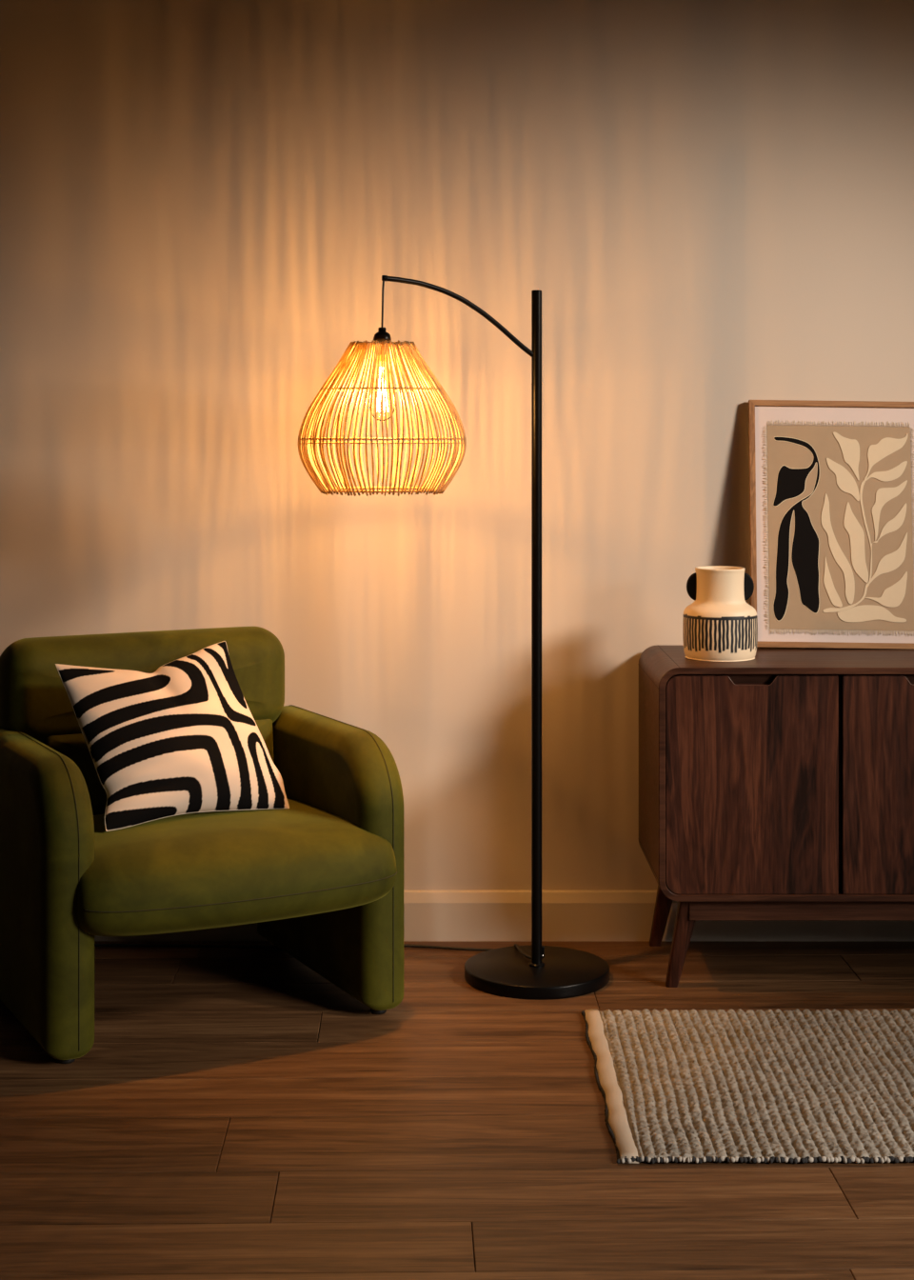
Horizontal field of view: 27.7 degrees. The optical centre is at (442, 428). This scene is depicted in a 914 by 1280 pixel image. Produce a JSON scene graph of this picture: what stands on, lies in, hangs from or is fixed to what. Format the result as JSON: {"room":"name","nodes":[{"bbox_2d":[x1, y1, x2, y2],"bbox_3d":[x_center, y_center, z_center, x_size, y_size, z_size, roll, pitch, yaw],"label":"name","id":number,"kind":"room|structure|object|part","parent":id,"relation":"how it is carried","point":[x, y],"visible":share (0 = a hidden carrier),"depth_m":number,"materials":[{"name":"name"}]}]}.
{"room":"living room","nodes":[
{"label":"living room","id":0,"kind":"room"},
{"bbox_2d":[0,0,913,890],"bbox_3d":[0.100,-0.240,4.630,6.600,3.000,0.120,0,0,0],"label":"wall","id":1,"kind":"structure","parent":0,"point":[709,205],"depth_m":4.57,"materials":[{"name":"paint"}]},
{"bbox_2d":[94,890,913,940],"bbox_3d":[0.100,1.200,4.561,6.600,0.121,0.018,0,0,0],"label":"baseboard","id":2,"kind":"structure","parent":1,"relation":"attached to","point":[429,915],"depth_m":4.55,"materials":[{"name":"beige paint"}]},
{"bbox_2d":[0,940,913,1279],"bbox_3d":[0.071,1.285,2.160,7.300,0.050,5.220,0,0,-1],"label":"floor","id":3,"kind":"structure","parent":0,"point":[230,1113],"depth_m":3.29,"materials":[{"name":"brown wood"}]},
{"bbox_2d":[0,626,403,1063],"bbox_3d":[-0.555,0.865,4.061,0.796,0.790,0.747,0,0,-27],"label":"armchair","id":4,"kind":"object","parent":3,"relation":"on","point":[320,878],"visible":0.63,"depth_m":3.88,"materials":[{"name":"green fabric"}]},
{"bbox_3d":[-0.879,0.956,3.941,0.110,0.579,0.665,0,0,-27],"label":"arm","id":5,"kind":"part","parent":4,"relation":"part of","materials":[{"name":"green fabric"}]},
{"bbox_3d":[-0.690,0.593,4.285,0.680,0.245,0.196,0,0,-27],"label":"backrest","id":6,"kind":"part","parent":4,"relation":"part of","materials":[{"name":"green fabric"}]},
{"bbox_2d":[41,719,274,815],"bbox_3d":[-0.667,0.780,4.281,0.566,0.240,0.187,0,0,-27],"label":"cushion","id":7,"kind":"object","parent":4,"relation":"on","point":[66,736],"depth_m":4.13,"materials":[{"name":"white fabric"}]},
{"bbox_2d":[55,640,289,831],"bbox_3d":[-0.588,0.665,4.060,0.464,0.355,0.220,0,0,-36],"label":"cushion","id":8,"kind":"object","parent":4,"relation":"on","point":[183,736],"visible":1,"depth_m":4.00,"materials":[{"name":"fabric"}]},
{"bbox_3d":[-0.509,0.929,3.993,0.690,0.188,0.578,0,0,-27],"label":"seat","id":9,"kind":"part","parent":4,"relation":"part of","materials":[{"name":"green fabric"}]},
{"bbox_3d":[-0.267,0.956,4.252,0.110,0.579,0.665,0,0,-27],"label":"arm","id":10,"kind":"part","parent":4,"relation":"part of","materials":[{"name":"green fabric"}]},
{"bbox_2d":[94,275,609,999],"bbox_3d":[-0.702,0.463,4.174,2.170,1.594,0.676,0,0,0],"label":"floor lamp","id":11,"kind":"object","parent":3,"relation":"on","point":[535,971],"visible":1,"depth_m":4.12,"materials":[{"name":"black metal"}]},
{"bbox_2d":[373,327,391,342],"bbox_3d":[-0.131,-0.202,4.020,0.040,0.035,0.040,0,0,0],"label":"socket","id":12,"kind":"object","parent":11,"relation":"attached to","point":[382,334],"depth_m":4.01,"materials":[{"name":"black metal"}]},
{"bbox_3d":[-0.132,-0.023,4.020,0.366,0.332,0.364,0,0,0],"label":"lamp shade","id":13,"kind":"part","parent":11,"relation":"part of","materials":[{"name":"wicker"}]},
{"bbox_3d":[-0.131,-0.082,4.020,0.060,0.131,0.060,0,0,0],"label":"bulb glass","id":14,"kind":"part","parent":11,"relation":"part of","materials":[{"name":"clear glass"}]},
{"bbox_3d":[-0.130,-0.270,4.020,0.008,0.110,0.004,0,0,0],"label":"pendant cord","id":15,"kind":"part","parent":11,"relation":"part of","materials":[{"name":"black plastic"}]},
{"bbox_3d":[-0.128,-0.326,4.021,0.013,0.014,0.013,0,0,-26],"label":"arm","id":16,"kind":"part","parent":11,"relation":"part of","materials":[{"name":"black metal"}]},
{"bbox_3d":[0.042,-0.246,4.137,0.412,0.172,0.015,0,0,-34],"label":"arm","id":17,"kind":"part","parent":11,"relation":"part of","materials":[{"name":"black metal"}]},
{"bbox_2d":[581,1008,913,1163],"bbox_3d":[1.047,1.252,3.577,1.507,0.015,0.822,0,0,0],"label":"rug","id":18,"kind":"object","parent":3,"relation":"on","point":[796,1086],"visible":1,"depth_m":3.52,"materials":[{"name":"fabric"}]},
{"bbox_2d":[639,645,913,987],"bbox_3d":[1.381,0.896,4.334,1.800,0.728,0.428,0,0,0],"label":"sideboard","id":19,"kind":"object","parent":3,"relation":"on","point":[777,785],"visible":1,"depth_m":4.13,"materials":[{"name":"brown wood"}]},
{"bbox_3d":[0.543,1.157,4.509,0.079,0.207,0.042,0,0,0],"label":"leg","id":20,"kind":"part","parent":19,"relation":"part of","materials":[{"name":"brown wood"}]},
{"bbox_3d":[0.543,1.157,4.178,0.079,0.207,0.042,0,0,0],"label":"leg","id":21,"kind":"part","parent":19,"relation":"part of","materials":[{"name":"brown wood"}]},
{"bbox_2d":[682,565,758,661],"bbox_3d":[0.644,0.428,4.300,0.172,0.209,0.172,0,0,0],"label":"vase","id":22,"kind":"object","parent":19,"relation":"on","point":[719,626],"visible":1,"depth_m":4.24,"materials":[{"name":"beige ceramic"}]},
{"bbox_3d":[0.579,0.367,4.300,0.026,0.066,0.012,0,0,0],"label":"handle","id":23,"kind":"part","parent":22,"relation":"part of","materials":[{"name":"black ceramic"}]},
{"bbox_3d":[0.709,0.367,4.300,0.026,0.066,0.012,0,0,0],"label":"handle","id":24,"kind":"part","parent":22,"relation":"part of","materials":[{"name":"black ceramic"}]},
{"bbox_3d":[0.690,0.793,4.135,0.384,0.486,0.018,0,0,0],"label":"door","id":25,"kind":"part","parent":19,"relation":"part of","materials":[{"name":"brown wood"}]},
{"bbox_2d":[748,400,913,649],"bbox_3d":[0.971,0.232,4.512,0.453,0.605,0.103,0,0,0],"label":"picture frame","id":26,"kind":"object","parent":19,"relation":"on","point":[831,483],"visible":1,"depth_m":4.51,"materials":[{"name":"beige paper"}]},
{"bbox_3d":[0.975,-0.060,4.554,0.445,0.014,0.016,1,-8,0],"label":"frame rail","id":27,"kind":"part","parent":26,"relation":"part of","materials":[{"name":"brown wood"}]},
{"bbox_3d":[0.968,0.523,4.470,0.445,0.014,0.016,1,-8,0],"label":"frame rail","id":28,"kind":"part","parent":26,"relation":"part of","materials":[{"name":"brown wood"}]},
{"bbox_3d":[0.990,0.285,4.500,0.137,0.324,0.002,1,-8,0],"label":"cream stem","id":29,"kind":"part","parent":26,"relation":"part of","materials":[{"name":"beige paper"}]},
{"bbox_3d":[1.084,0.793,4.135,0.384,0.486,0.018,0,0,0],"label":"door","id":30,"kind":"part","parent":19,"relation":"part of","materials":[{"name":"brown wood"}]}
]}

